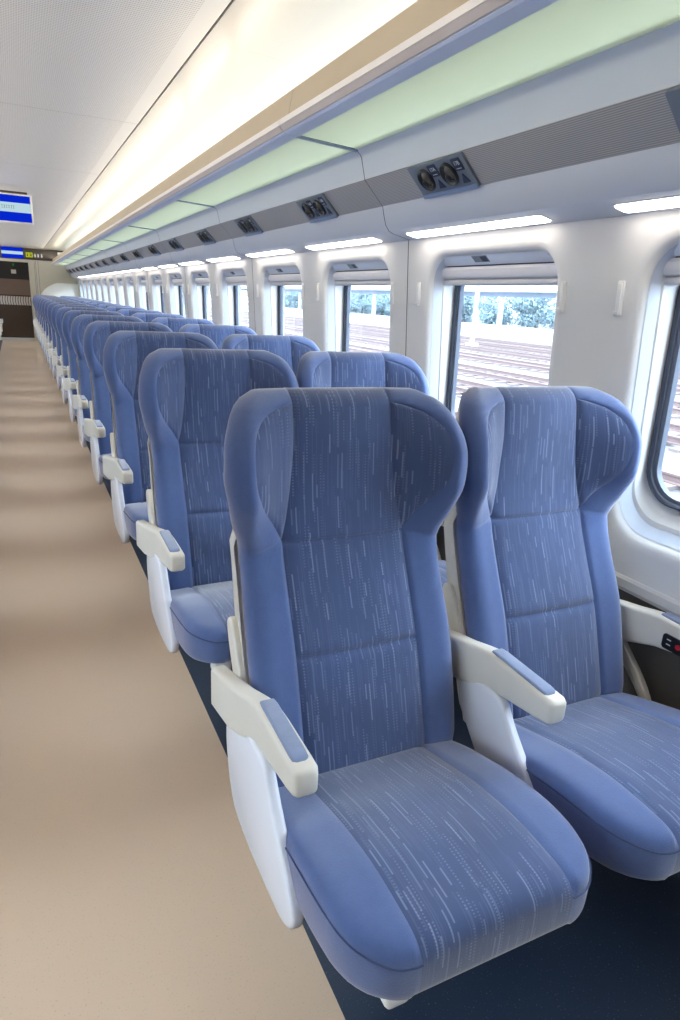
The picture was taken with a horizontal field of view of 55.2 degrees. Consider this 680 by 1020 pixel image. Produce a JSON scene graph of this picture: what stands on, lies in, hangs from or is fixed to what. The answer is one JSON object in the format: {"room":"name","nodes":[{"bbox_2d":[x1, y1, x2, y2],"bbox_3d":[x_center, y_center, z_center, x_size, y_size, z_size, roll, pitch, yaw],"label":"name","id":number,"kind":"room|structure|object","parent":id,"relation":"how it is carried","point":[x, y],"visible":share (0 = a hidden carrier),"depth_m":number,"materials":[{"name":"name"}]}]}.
{"room":"train carriage","nodes":[
{"label":"train carriage","id":0,"kind":"room"},
{"bbox_2d":[0,245,75,340],"bbox_3d":[-8.022,-5.395,16.171,3.060,2.300,0.080,-5,19,-25],"label":"wall","id":1,"kind":"structure","parent":0,"point":[48,274],"depth_m":16.29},
{"bbox_2d":[0,261,34,340],"bbox_3d":[-8.077,-5.172,16.162,0.755,1.875,0.032,-5,19,-25],"label":"door","id":2,"kind":"structure","parent":1,"relation":"in","point":[16,314],"depth_m":16.17,"materials":[{"name":"brown metal"}]},
{"bbox_2d":[0,246,62,260],"bbox_3d":[-7.945,-6.255,15.833,2.420,0.260,0.056,-5,19,-25],"label":"header panel","id":3,"kind":"object","parent":1,"relation":"attached to","point":[47,255],"visible":0.37,"depth_m":16.07,"materials":[{"name":"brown plastic"}]},
{"bbox_2d":[1,246,23,258],"bbox_3d":[-7.952,-6.247,15.790,0.480,0.250,0.026,-5,19,-25],"label":"display screen","id":4,"kind":"object","parent":3,"relation":"attached to","point":[7,252],"visible":1,"depth_m":15.78,"materials":[{"name":"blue plastic"}]},
{"bbox_2d":[45,0,232,245],"bbox_3d":[-3.125,-3.568,7.649,0.020,0.018,19.750,-5,19,-25],"label":"trim","id":5,"kind":"structure","parent":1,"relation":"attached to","point":[231,0],"depth_m":2.94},
{"bbox_2d":[0,0,230,248],"bbox_3d":[-3.756,-3.527,7.407,1.346,0.035,19.850,-5,19,-25],"label":"ceiling","id":6,"kind":"structure","parent":0,"point":[77,77],"depth_m":2.98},
{"bbox_2d":[0,190,33,225],"bbox_3d":[-3.178,-2.947,6.287,0.376,0.332,0.072,-5,19,-25],"label":"monitor","id":7,"kind":"object","parent":6,"relation":"hanging from","point":[16,207],"visible":1,"depth_m":6.29,"materials":[{"name":"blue plastic"}]},
{"bbox_2d":[44,0,417,250],"bbox_3d":[-2.769,-3.496,7.852,0.788,0.260,19.750,-5,19,-25],"label":"ceiling","id":8,"kind":"structure","parent":0,"point":[256,52],"depth_m":2.84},
{"bbox_2d":[164,286,351,334],"bbox_3d":[-2.373,-2.605,8.356,0.001,2.300,19.750,-5,19,-25],"label":"wall","id":9,"kind":"structure","parent":0,"point":[207,287],"depth_m":5.19,"materials":[{"name":"metal"}]},
{"bbox_2d":[0,340,679,1019],"bbox_3d":[-3.886,-1.769,9.351,1.955,0.050,22.250,-5,19,-25],"label":"floor","id":10,"kind":"structure","parent":0,"point":[132,886],"depth_m":1.62,"materials":[{"name":"beige plastic"}]},
{"bbox_2d":[32,295,73,335],"bbox_3d":[-6.339,-4.263,14.798,1.154,1.150,0.776,-5,19,-25],"label":"seat","id":11,"kind":"object","parent":10,"relation":"on","point":[34,295],"visible":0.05,"depth_m":14.70,"materials":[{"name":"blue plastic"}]},
{"bbox_2d":[33,295,81,338],"bbox_3d":[-5.921,-3.974,13.960,1.154,1.150,0.776,-5,19,-25],"label":"seat","id":12,"kind":"object","parent":10,"relation":"on","point":[35,323],"visible":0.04,"depth_m":13.86,"materials":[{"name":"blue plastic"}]},
{"bbox_2d":[42,283,79,296],"bbox_3d":[-6.856,-4.852,16.099,0.927,1.430,0.060,-5,19,-25],"label":"wall","id":13,"kind":"structure","parent":10,"relation":"on","point":[58,289],"depth_m":15.92,"materials":[{"name":"plastic"}]},
{"bbox_2d":[35,296,86,341],"bbox_3d":[-5.503,-3.685,13.122,1.154,1.150,0.776,-5,19,-25],"label":"seat","id":14,"kind":"object","parent":10,"relation":"on","point":[37,324],"visible":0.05,"depth_m":13.02,"materials":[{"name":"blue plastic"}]},
{"bbox_2d":[36,297,91,345],"bbox_3d":[-5.084,-3.397,12.284,1.154,1.150,0.776,-5,19,-25],"label":"seat","id":15,"kind":"object","parent":10,"relation":"on","point":[38,298],"visible":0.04,"depth_m":12.18,"materials":[{"name":"blue fabric"}]},
{"bbox_2d":[38,297,97,350],"bbox_3d":[-4.666,-3.108,11.447,1.154,1.150,0.776,-5,19,-25],"label":"seat","id":16,"kind":"object","parent":10,"relation":"on","point":[40,299],"visible":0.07,"depth_m":11.35,"materials":[{"name":"blue fabric"}]},
{"bbox_2d":[39,298,103,355],"bbox_3d":[-4.248,-2.819,10.609,1.154,1.150,0.776,-5,19,-25],"label":"seat","id":17,"kind":"object","parent":10,"relation":"on","point":[42,300],"visible":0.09,"depth_m":10.51,"materials":[{"name":"blue fabric"}]},
{"bbox_2d":[41,299,112,361],"bbox_3d":[-3.829,-2.530,9.771,1.154,1.150,0.776,-5,19,-25],"label":"seat","id":18,"kind":"object","parent":10,"relation":"on","point":[44,340],"visible":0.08,"depth_m":9.67,"materials":[{"name":"blue fabric"}]},
{"bbox_2d":[44,301,119,368],"bbox_3d":[-3.411,-2.241,8.933,1.154,1.150,0.776,-5,19,-25],"label":"seat","id":19,"kind":"object","parent":10,"relation":"on","point":[49,337],"visible":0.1,"depth_m":8.83,"materials":[{"name":"blue fabric"}]},
{"bbox_2d":[47,302,130,377],"bbox_3d":[-2.993,-1.952,8.095,1.154,1.150,0.776,-5,19,-25],"label":"seat","id":20,"kind":"object","parent":10,"relation":"on","point":[51,352],"visible":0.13,"depth_m":7.99,"materials":[{"name":"blue fabric"}]},
{"bbox_2d":[51,304,145,388],"bbox_3d":[-2.575,-1.663,7.257,1.154,1.150,0.776,-5,19,-25],"label":"seat","id":21,"kind":"object","parent":10,"relation":"on","point":[56,362],"visible":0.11,"depth_m":7.15,"materials":[{"name":"blue fabric"}]},
{"bbox_2d":[56,307,163,403],"bbox_3d":[-2.156,-1.374,6.420,1.154,1.150,0.776,-5,19,-25],"label":"seat","id":22,"kind":"object","parent":10,"relation":"on","point":[61,370],"visible":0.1,"depth_m":6.31,"materials":[{"name":"blue fabric"}]},
{"bbox_2d":[62,310,184,421],"bbox_3d":[-1.738,-1.085,5.582,1.154,1.150,0.776,-5,19,-25],"label":"seat","id":23,"kind":"object","parent":10,"relation":"on","point":[69,384],"visible":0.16,"depth_m":5.47,"materials":[{"name":"blue fabric"}]},
{"bbox_2d":[71,314,214,446],"bbox_3d":[-1.320,-0.796,4.744,1.154,1.150,0.776,-5,19,-25],"label":"seat","id":24,"kind":"object","parent":10,"relation":"on","point":[80,401],"visible":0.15,"depth_m":4.64,"materials":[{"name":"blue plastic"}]},
{"bbox_2d":[83,425,89,441],"bbox_3d":[-1.530,-0.552,4.548,0.488,0.158,0.472,-5,19,-25],"label":"cushion","id":25,"kind":"object","parent":24,"relation":"on","point":[85,437],"depth_m":4.41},
{"bbox_2d":[83,321,255,483],"bbox_3d":[-0.902,-0.507,3.906,1.154,1.150,0.776,-5,19,-25],"label":"seat","id":26,"kind":"object","parent":10,"relation":"on","point":[99,427],"visible":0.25,"depth_m":3.81,"materials":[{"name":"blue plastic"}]},
{"bbox_2d":[99,454,111,479],"bbox_3d":[-1.112,-0.263,3.710,0.488,0.158,0.472,-5,19,-25],"label":"cushion","id":27,"kind":"object","parent":26,"relation":"on","point":[101,475],"depth_m":3.58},
{"bbox_2d":[102,331,319,542],"bbox_3d":[-0.483,-0.218,3.068,1.154,1.150,0.776,-5,19,-25],"label":"seat","id":28,"kind":"object","parent":10,"relation":"on","point":[124,352],"visible":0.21,"depth_m":2.98,"materials":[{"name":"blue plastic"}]},
{"bbox_2d":[124,502,148,539],"bbox_3d":[-0.694,0.026,2.872,0.488,0.158,0.472,-5,19,-25],"label":"cushion","id":29,"kind":"object","parent":28,"relation":"on","point":[133,511],"depth_m":2.68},
{"bbox_2d":[136,348,447,669],"bbox_3d":[-0.065,0.071,2.230,1.154,1.150,0.776,-5,19,-25],"label":"seat","id":30,"kind":"object","parent":10,"relation":"on","point":[187,396],"visible":0.4,"depth_m":2.16,"materials":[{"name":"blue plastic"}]},
{"bbox_2d":[170,587,228,663],"bbox_3d":[-0.275,0.315,2.034,0.488,0.158,0.472,-5,19,-25],"label":"cushion","id":31,"kind":"object","parent":30,"relation":"on","point":[199,616],"depth_m":1.83,"materials":[{"name":"fabric"}]},
{"bbox_2d":[438,560,445,569],"bbox_3d":[0.205,0.269,2.259,0.488,0.158,0.472,-5,19,-25],"label":"cushion","id":32,"kind":"object","parent":30,"relation":"on","point":[442,563],"depth_m":2.30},
{"bbox_2d":[211,386,679,1009],"bbox_3d":[0.353,0.360,1.392,1.154,1.150,0.776,-5,19,-25],"label":"seat","id":33,"kind":"object","parent":10,"relation":"on","point":[415,858],"visible":1,"depth_m":1.34,"materials":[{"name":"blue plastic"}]},
{"bbox_2d":[278,740,589,1000],"bbox_3d":[0.143,0.603,1.196,0.488,0.158,0.472,-5,19,-25],"label":"cushion","id":34,"kind":"object","parent":33,"relation":"on","point":[413,866],"depth_m":1.06,"materials":[{"name":"fabric"}]},
{"bbox_2d":[515,692,679,880],"bbox_3d":[0.623,0.558,1.421,0.488,0.158,0.472,-5,19,-25],"label":"cushion","id":35,"kind":"object","parent":33,"relation":"on","point":[611,766],"depth_m":1.29,"materials":[{"name":"fabric"}]},
{"bbox_2d":[75,209,679,601],"bbox_3d":[-2.509,-2.549,8.308,0.110,0.928,19.750,-5,19,-25],"label":"wall","id":36,"kind":"structure","parent":0,"point":[593,347],"depth_m":1.85,"materials":[{"name":"plastic"}]},
{"bbox_2d":[52,255,84,277],"bbox_3d":[-6.216,-5.562,14.914,0.590,0.434,1.960,-5,19,-25],"label":"luggage rack","id":37,"kind":"object","parent":36,"relation":"attached to","point":[70,266],"visible":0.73,"depth_m":14.82,"materials":[{"name":"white plastic"}]},
{"bbox_2d":[57,251,93,276],"bbox_3d":[-5.380,-4.984,13.238,0.590,0.434,1.960,-5,19,-25],"label":"luggage rack","id":38,"kind":"object","parent":36,"relation":"attached to","point":[76,263],"visible":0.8,"depth_m":13.15,"materials":[{"name":"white plastic"}]},
{"bbox_2d":[62,246,103,275],"bbox_3d":[-4.543,-4.407,11.562,0.590,0.434,1.960,-5,19,-25],"label":"luggage rack","id":39,"kind":"object","parent":36,"relation":"attached to","point":[84,259],"visible":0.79,"depth_m":11.46,"materials":[{"name":"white plastic"}]},
{"bbox_2d":[70,238,119,274],"bbox_3d":[-3.707,-3.829,9.886,0.590,0.434,1.960,-5,19,-25],"label":"luggage rack","id":40,"kind":"object","parent":36,"relation":"attached to","point":[96,255],"visible":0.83,"depth_m":9.77,"materials":[{"name":"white plastic"}]},
{"bbox_2d":[97,280,101,300],"bbox_3d":[-4.486,-3.966,12.339,0.137,0.736,0.663,-5,19,-25],"label":"window","id":41,"kind":"structure","parent":36,"relation":"in","point":[98,281],"depth_m":12.55,"materials":[{"name":"clear glass"}]},
{"bbox_2d":[103,280,108,301],"bbox_3d":[-4.068,-3.677,11.501,0.137,0.736,0.663,-5,19,-25],"label":"window","id":42,"kind":"structure","parent":36,"relation":"in","point":[104,281],"depth_m":11.72,"materials":[{"name":"clear glass"}]},
{"bbox_2d":[110,279,115,303],"bbox_3d":[-3.650,-3.388,10.663,0.137,0.736,0.663,-5,19,-25],"label":"window","id":43,"kind":"structure","parent":36,"relation":"in","point":[113,296],"depth_m":10.88,"materials":[{"name":"clear glass"}]},
{"bbox_2d":[80,227,146,272],"bbox_3d":[-2.870,-3.251,8.211,0.590,0.434,1.960,-5,19,-25],"label":"luggage rack","id":44,"kind":"object","parent":36,"relation":"attached to","point":[113,249],"visible":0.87,"depth_m":8.10,"materials":[{"name":"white plastic"}]},
{"bbox_2d":[118,278,124,304],"bbox_3d":[-3.231,-3.099,9.825,0.137,0.736,0.663,-5,19,-25],"label":"window","id":45,"kind":"structure","parent":36,"relation":"in","point":[120,282],"depth_m":10.04,"materials":[{"name":"clear glass"}]},
{"bbox_2d":[127,278,135,307],"bbox_3d":[-2.813,-2.810,8.988,0.137,0.736,0.663,-5,19,-25],"label":"window","id":46,"kind":"structure","parent":36,"relation":"in","point":[130,284],"depth_m":9.20,"materials":[{"name":"clear glass"}]},
{"bbox_2d":[95,208,182,269],"bbox_3d":[-2.034,-2.673,6.535,0.590,0.434,1.960,-5,19,-25],"label":"luggage rack","id":47,"kind":"object","parent":36,"relation":"attached to","point":[138,238],"visible":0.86,"depth_m":6.37,"materials":[{"name":"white plastic"}]},
{"bbox_2d":[131,249,142,259],"bbox_3d":[-2.193,-2.763,7.040,0.084,0.087,0.300,-5,19,-25],"label":"light panel","id":48,"kind":"object","parent":47,"relation":"attached to","point":[135,252],"visible":1,"depth_m":6.98,"materials":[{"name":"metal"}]},
{"bbox_2d":[146,244,160,255],"bbox_3d":[-1.775,-2.474,6.203,0.084,0.087,0.300,-5,19,-25],"label":"light panel","id":49,"kind":"object","parent":47,"relation":"attached to","point":[151,248],"visible":1,"depth_m":6.15,"materials":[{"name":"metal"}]},
{"bbox_2d":[139,277,148,309],"bbox_3d":[-2.395,-2.521,8.150,0.137,0.736,0.663,-5,19,-25],"label":"window","id":50,"kind":"structure","parent":36,"relation":"in","point":[142,281],"depth_m":8.37,"materials":[{"name":"clear glass"}]},
{"bbox_2d":[152,276,164,313],"bbox_3d":[-1.976,-2.232,7.312,0.137,0.736,0.663,-5,19,-25],"label":"window","id":51,"kind":"structure","parent":36,"relation":"in","point":[157,281],"depth_m":7.53,"materials":[{"name":"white glass"}]},
{"bbox_2d":[170,275,182,315],"bbox_3d":[-1.558,-1.943,6.474,0.137,0.736,0.663,-5,19,-25],"label":"window","id":52,"kind":"structure","parent":36,"relation":"in","point":[176,282],"depth_m":6.69,"materials":[{"name":"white glass"}]},
{"bbox_2d":[120,175,250,265],"bbox_3d":[-1.197,-2.095,4.859,0.590,0.434,1.960,-5,19,-25],"label":"luggage rack","id":53,"kind":"object","parent":36,"relation":"attached to","point":[179,220],"visible":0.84,"depth_m":4.64,"materials":[{"name":"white plastic"}]},
{"bbox_2d":[167,238,183,251],"bbox_3d":[-1.357,-2.186,5.365,0.084,0.087,0.300,-5,19,-25],"label":"light panel","id":54,"kind":"object","parent":53,"relation":"attached to","point":[173,242],"visible":1,"depth_m":5.31,"materials":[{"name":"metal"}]},
{"bbox_2d":[178,261,203,265],"bbox_3d":[-1.254,-2.072,5.467,0.055,0.015,0.732,-5,19,-25],"label":"strip light","id":55,"kind":"object","parent":53,"relation":"attached to","point":[192,262],"visible":1,"depth_m":5.42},
{"bbox_2d":[194,229,215,244],"bbox_3d":[-0.939,-1.897,4.527,0.084,0.087,0.300,-5,19,-25],"label":"light panel","id":56,"kind":"object","parent":53,"relation":"attached to","point":[203,235],"visible":1,"depth_m":4.48,"materials":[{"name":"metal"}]},
{"bbox_2d":[207,256,240,261],"bbox_3d":[-0.836,-1.783,4.629,0.055,0.015,0.732,-5,19,-25],"label":"strip light","id":57,"kind":"object","parent":53,"relation":"attached to","point":[229,257],"visible":1,"depth_m":4.58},
{"bbox_2d":[192,273,209,319],"bbox_3d":[-1.140,-1.654,5.636,0.137,0.736,0.663,-5,19,-25],"label":"window","id":58,"kind":"structure","parent":36,"relation":"in","point":[200,281],"depth_m":5.84,"materials":[{"name":"clear glass"}]},
{"bbox_2d":[195,277,208,282],"bbox_3d":[-1.132,-1.953,5.537,0.056,0.044,0.642,-5,19,-25],"label":"roller blind","id":59,"kind":"object","parent":58,"relation":"attached to","point":[197,279],"depth_m":5.59,"materials":[{"name":"fabric"}]},
{"bbox_2d":[222,270,246,325],"bbox_3d":[-0.722,-1.365,4.798,0.137,0.736,0.663,-5,19,-25],"label":"window","id":60,"kind":"structure","parent":36,"relation":"in","point":[231,280],"depth_m":5.00,"materials":[{"name":"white glass"}]},
{"bbox_2d":[225,276,246,282],"bbox_3d":[-0.714,-1.664,4.699,0.056,0.044,0.642,-5,19,-25],"label":"roller blind","id":61,"kind":"object","parent":60,"relation":"attached to","point":[228,279],"depth_m":4.74,"materials":[{"name":"fabric"}]},
{"bbox_2d":[264,267,301,334],"bbox_3d":[-0.303,-1.077,3.961,0.137,0.736,0.663,-5,19,-25],"label":"window","id":62,"kind":"structure","parent":36,"relation":"in","point":[275,279],"depth_m":4.16,"materials":[{"name":"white glass"}]},
{"bbox_2d":[268,274,300,281],"bbox_3d":[-0.296,-1.375,3.861,0.056,0.044,0.642,-5,19,-25],"label":"roller blind","id":63,"kind":"object","parent":62,"relation":"attached to","point":[271,277],"depth_m":3.88,"materials":[{"name":"fabric"}]},
{"bbox_2d":[165,89,408,257],"bbox_3d":[-0.361,-1.517,3.184,0.590,0.434,1.960,-5,19,-25],"label":"luggage rack","id":64,"kind":"object","parent":36,"relation":"attached to","point":[259,170],"visible":0.83,"depth_m":2.83,"materials":[{"name":"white plastic"}]},
{"bbox_2d":[234,215,262,236],"bbox_3d":[-0.520,-1.608,3.689,0.084,0.087,0.300,-5,19,-25],"label":"light panel","id":65,"kind":"object","parent":64,"relation":"attached to","point":[247,224],"visible":1,"depth_m":3.65,"materials":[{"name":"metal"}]},
{"bbox_2d":[245,249,294,256],"bbox_3d":[-0.418,-1.494,3.791,0.055,0.015,0.732,-5,19,-25],"label":"strip light","id":66,"kind":"object","parent":64,"relation":"attached to","point":[282,251],"visible":1,"depth_m":3.73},
{"bbox_2d":[296,193,338,222],"bbox_3d":[-0.102,-1.319,2.851,0.084,0.087,0.300,-5,19,-25],"label":"light panel","id":67,"kind":"object","parent":64,"relation":"attached to","point":[316,208],"visible":1,"depth_m":2.82,"materials":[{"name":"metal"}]},
{"bbox_2d":[305,237,382,249],"bbox_3d":[0.000,-1.205,2.953,0.055,0.015,0.732,-5,19,-25],"label":"strip light","id":68,"kind":"object","parent":64,"relation":"attached to","point":[369,240],"visible":1,"depth_m":2.89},
{"bbox_2d":[327,261,389,351],"bbox_3d":[0.115,-0.788,3.123,0.137,0.736,0.663,-5,19,-25],"label":"window","id":69,"kind":"structure","parent":36,"relation":"in","point":[341,277],"depth_m":3.31,"materials":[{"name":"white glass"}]},
{"bbox_2d":[333,270,389,280],"bbox_3d":[0.123,-1.086,3.024,0.056,0.044,0.642,-5,19,-25],"label":"roller blind","id":70,"kind":"object","parent":69,"relation":"attached to","point":[338,275],"depth_m":3.02,"materials":[{"name":"fabric"}]},
{"bbox_2d":[389,283,393,304],"bbox_3d":[0.216,-0.896,2.694,0.016,0.086,0.020,-5,19,-25],"label":"coat hook","id":71,"kind":"object","parent":36,"relation":"attached to","point":[391,301],"visible":1,"depth_m":2.69,"materials":[{"name":"white plastic"}]},
{"bbox_2d":[405,240,408,355],"bbox_3d":[0.272,-0.613,2.685,0.066,0.921,0.004,-5,19,-25],"label":"trim","id":72,"kind":"structure","parent":36,"relation":"attached to","point":[408,240],"depth_m":2.59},
{"bbox_2d":[415,282,420,305],"bbox_3d":[0.304,-0.835,2.519,0.016,0.086,0.020,-5,19,-25],"label":"coat hook","id":73,"kind":"object","parent":36,"relation":"attached to","point":[418,294],"visible":1,"depth_m":2.51,"materials":[{"name":"white plastic"}]},
{"bbox_2d":[280,0,679,239],"bbox_3d":[0.476,-0.940,1.508,0.590,0.434,1.960,-5,19,-25],"label":"luggage rack","id":74,"kind":"object","parent":36,"relation":"attached to","point":[560,111],"visible":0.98,"depth_m":1.56,"materials":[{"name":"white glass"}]},
{"bbox_2d":[407,151,480,198],"bbox_3d":[0.316,-1.030,2.013,0.084,0.087,0.300,-5,19,-25],"label":"light panel","id":75,"kind":"object","parent":74,"relation":"attached to","point":[453,173],"visible":1,"depth_m":1.99,"materials":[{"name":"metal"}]},
{"bbox_2d":[405,215,552,237],"bbox_3d":[0.418,-0.916,2.115,0.055,0.015,0.732,-5,19,-25],"label":"strip light","id":76,"kind":"object","parent":74,"relation":"attached to","point":[533,219],"visible":1,"depth_m":2.04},
{"bbox_2d":[613,195,679,212],"bbox_3d":[0.837,-0.627,1.278,0.055,0.015,0.732,-5,19,-25],"label":"strip light","id":77,"kind":"object","parent":74,"relation":"attached to","point":[673,201],"visible":1,"depth_m":1.50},
{"bbox_2d":[665,86,679,132],"bbox_3d":[0.734,-0.741,1.175,0.084,0.087,0.300,-5,19,-25],"label":"light panel","id":78,"kind":"object","parent":74,"relation":"attached to","point":[672,94],"visible":1,"depth_m":1.27,"materials":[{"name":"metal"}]},
{"bbox_2d":[430,250,557,418],"bbox_3d":[0.533,-0.499,2.285,0.137,0.736,0.663,-5,19,-25],"label":"window","id":79,"kind":"structure","parent":36,"relation":"in","point":[529,268],"depth_m":2.43,"materials":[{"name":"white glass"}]},
{"bbox_2d":[441,263,557,279],"bbox_3d":[0.541,-0.797,2.186,0.056,0.044,0.642,-5,19,-25],"label":"roller blind","id":80,"kind":"object","parent":79,"relation":"attached to","point":[449,271],"depth_m":2.16,"materials":[{"name":"fabric"}]},
{"bbox_2d":[557,281,566,312],"bbox_3d":[0.634,-0.607,1.856,0.016,0.086,0.020,-5,19,-25],"label":"coat hook","id":81,"kind":"object","parent":36,"relation":"attached to","point":[563,289],"visible":1,"depth_m":1.85,"materials":[{"name":"white plastic"}]},
{"bbox_2d":[613,281,625,315],"bbox_3d":[0.722,-0.546,1.681,0.016,0.086,0.020,-5,19,-25],"label":"coat hook","id":82,"kind":"object","parent":36,"relation":"attached to","point":[621,284],"visible":1,"depth_m":1.68,"materials":[{"name":"white plastic"}]},
{"bbox_2d":[615,571,679,616],"bbox_3d":[-2.514,-2.091,8.463,0.051,0.042,19.750,-5,19,-25],"label":"baseboard","id":83,"kind":"structure","parent":36,"relation":"attached to","point":[643,592],"depth_m":1.73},
{"bbox_2d":[620,241,679,550],"bbox_3d":[0.951,-0.210,1.447,0.137,0.736,0.663,-5,19,-25],"label":"window","id":84,"kind":"structure","parent":36,"relation":"in","point":[648,507],"depth_m":1.72,"materials":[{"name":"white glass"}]},
{"bbox_2d":[663,258,679,276],"bbox_3d":[0.959,-0.508,1.348,0.056,0.044,0.642,-5,19,-25],"label":"roller blind","id":85,"kind":"object","parent":84,"relation":"attached to","point":[671,266],"depth_m":1.59,"materials":[{"name":"fabric"}]},
{"bbox_2d":[436,526,679,709],"bbox_3d":[-2.510,-1.788,8.570,0.046,0.600,19.750,-5,19,-25],"label":"wall","id":86,"kind":"structure","parent":0,"point":[660,668],"depth_m":1.76,"materials":[{"name":"plastic"}]},
{"label":"outside","id":87,"kind":"structure","parent":0,"visible":0},
{"bbox_2d":[209,300,679,495],"bbox_3d":[18.857,-62.878,209.966,218.300,0.500,460.000,-5,19,-25],"label":"ground","id":88,"kind":"structure","parent":87,"point":[671,461],"depth_m":27.38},
{"bbox_2d":[285,292,296,308],"bbox_3d":[-12.041,-47.479,146.214,4.938,5.545,4.779,4,18,2],"label":"tree","id":89,"kind":"object","parent":88,"relation":"on","point":[288,302],"visible":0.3,"depth_m":145.77,"materials":[{"name":"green plant"}]},
{"bbox_2d":[288,292,301,308],"bbox_3d":[-8.851,-45.517,140.545,5.334,5.570,4.815,11,19,23],"label":"tree","id":90,"kind":"object","parent":88,"relation":"on","point":[293,296],"visible":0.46,"depth_m":139.69,"materials":[{"name":"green plant"}]},
{"bbox_2d":[350,294,365,313],"bbox_3d":[2.930,-42.309,132.504,4.779,5.545,4.938,-6,20,-28],"label":"tree","id":91,"kind":"object","parent":88,"relation":"on","point":[354,310],"visible":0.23,"depth_m":132.16,"materials":[{"name":"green plant"}]},
{"bbox_2d":[353,294,377,313],"bbox_3d":[4.375,-36.561,114.617,4.815,5.570,5.334,10,19,22],"label":"tree","id":92,"kind":"object","parent":88,"relation":"on","point":[359,298],"visible":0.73,"depth_m":114.01,"materials":[{"name":"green plant"}]},
{"bbox_2d":[369,294,389,315],"bbox_3d":[7.483,-34.225,107.839,4.938,5.545,4.779,-14,24,-42],"label":"tree","id":93,"kind":"object","parent":88,"relation":"on","point":[382,306],"visible":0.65,"depth_m":107.02,"materials":[{"name":"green plant"}]},
{"bbox_2d":[209,309,550,355],"bbox_3d":[-32.603,-41.626,133.123,2.400,0.235,320.000,-5,19,-25],"label":"railway track","id":94,"kind":"object","parent":88,"relation":"on","point":[462,342],"visible":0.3,"depth_m":45.83,"materials":[{"name":"metal"}]},
{"bbox_2d":[209,308,551,349],"bbox_3d":[-28.630,-42.000,134.977,2.400,0.235,320.000,-5,19,-25],"label":"railway track","id":95,"kind":"object","parent":88,"relation":"on","point":[544,347],"visible":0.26,"depth_m":52.71,"materials":[{"name":"metal"}]},
{"bbox_2d":[209,301,552,344],"bbox_3d":[-37.644,-54.954,172.797,7.000,1.050,400.000,-5,19,-25],"label":"platform","id":96,"kind":"object","parent":88,"relation":"on","point":[511,333],"depth_m":62.17,"materials":[{"name":"white concrete"}]},
{"bbox_2d":[241,286,556,325],"bbox_3d":[-37.066,-57.329,172.267,7.000,3.850,400.000,-5,19,-25],"label":"platform canopy","id":97,"kind":"object","parent":96,"relation":"on","point":[502,292],"visible":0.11,"depth_m":65.10,"materials":[{"name":"metal"}]},
{"bbox_2d":[209,314,679,394],"bbox_3d":[-40.639,-40.872,129.372,2.400,0.235,320.000,-5,19,-25],"label":"railway track","id":98,"kind":"object","parent":88,"relation":"on","point":[478,358],"visible":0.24,"depth_m":32.70,"materials":[{"name":"metal"}]},
{"bbox_2d":[209,311,679,382],"bbox_3d":[-36.576,-41.253,131.269,2.400,0.235,320.000,-5,19,-25],"label":"railway track","id":99,"kind":"object","parent":88,"relation":"on","point":[481,350],"visible":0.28,"depth_m":39.45,"materials":[{"name":"metal"}]},
{"bbox_2d":[210,320,679,418],"bbox_3d":[-45.063,-40.456,127.307,2.400,0.235,320.000,-5,19,-25],"label":"railway track","id":100,"kind":"object","parent":88,"relation":"on","point":[476,372],"visible":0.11,"depth_m":24.71,"materials":[{"name":"metal"}]},
{"bbox_2d":[462,296,482,322],"bbox_3d":[16.888,-27.601,88.556,5.334,5.570,4.815,10,19,21],"label":"tree","id":101,"kind":"object","parent":88,"relation":"on","point":[468,302],"visible":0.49,"depth_m":87.71,"materials":[{"name":"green plant"}]},
{"bbox_2d":[466,286,480,346],"bbox_3d":[8.005,-14.832,42.861,3.300,8.020,0.600,-5,19,-25],"label":"post","id":102,"kind":"object","parent":88,"relation":"on","point":[477,291],"visible":0.31,"depth_m":43.98,"materials":[{"name":"white concrete"}]},
{"bbox_2d":[478,297,511,325],"bbox_3d":[22.382,-28.962,93.821,4.938,5.545,4.779,8,18,14],"label":"tree","id":103,"kind":"object","parent":88,"relation":"on","point":[485,297],"visible":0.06,"depth_m":93.64,"materials":[{"name":"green plant"}]},
{"bbox_2d":[478,297,516,325],"bbox_3d":[19.700,-25.423,82.224,5.084,5.545,4.878,19,24,41],"label":"tree","id":104,"kind":"object","parent":88,"relation":"on","point":[490,317],"visible":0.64,"depth_m":81.68,"materials":[{"name":"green plant"}]},
{"bbox_2d":[507,297,524,326],"bbox_3d":[28.061,-30.570,99.811,5.334,5.570,4.815,5,18,7],"label":"tree","id":105,"kind":"object","parent":88,"relation":"on","point":[516,314],"visible":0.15,"depth_m":99.94,"materials":[{"name":"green plant"}]},
{"bbox_2d":[513,297,546,327],"bbox_3d":[25.797,-26.940,88.109,5.191,5.504,4.815,16,22,35],"label":"tree","id":106,"kind":"object","parent":88,"relation":"on","point":[525,314],"visible":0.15,"depth_m":87.89,"materials":[{"name":"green plant"}]},
{"bbox_2d":[517,298,555,328],"bbox_3d":[23.444,-23.323,76.323,4.815,5.504,5.191,-5,19,-23],"label":"tree","id":107,"kind":"object","parent":88,"relation":"on","point":[532,305],"visible":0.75,"depth_m":75.87,"materials":[{"name":"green plant"}]},
{"bbox_2d":[541,298,555,328],"bbox_3d":[31.658,-28.331,93.424,5.084,5.545,4.878,13,20,28],"label":"tree","id":108,"kind":"object","parent":88,"relation":"on","point":[549,322],"visible":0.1,"depth_m":93.37,"materials":[{"name":"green plant"}]},
{"bbox_2d":[455,411,679,498],"bbox_3d":[-52.556,-39.752,123.809,2.400,0.235,320.000,-5,19,-25],"label":"railway track","id":109,"kind":"object","parent":88,"relation":"on","point":[671,480],"visible":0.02,"depth_m":9.90,"materials":[{"name":"metal"}]},
{"bbox_2d":[456,378,679,452],"bbox_3d":[-48.584,-40.125,125.663,2.400,0.235,320.000,-5,19,-25],"label":"railway track","id":110,"kind":"object","parent":88,"relation":"on","point":[673,438],"visible":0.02,"depth_m":14.80,"materials":[{"name":"metal"}]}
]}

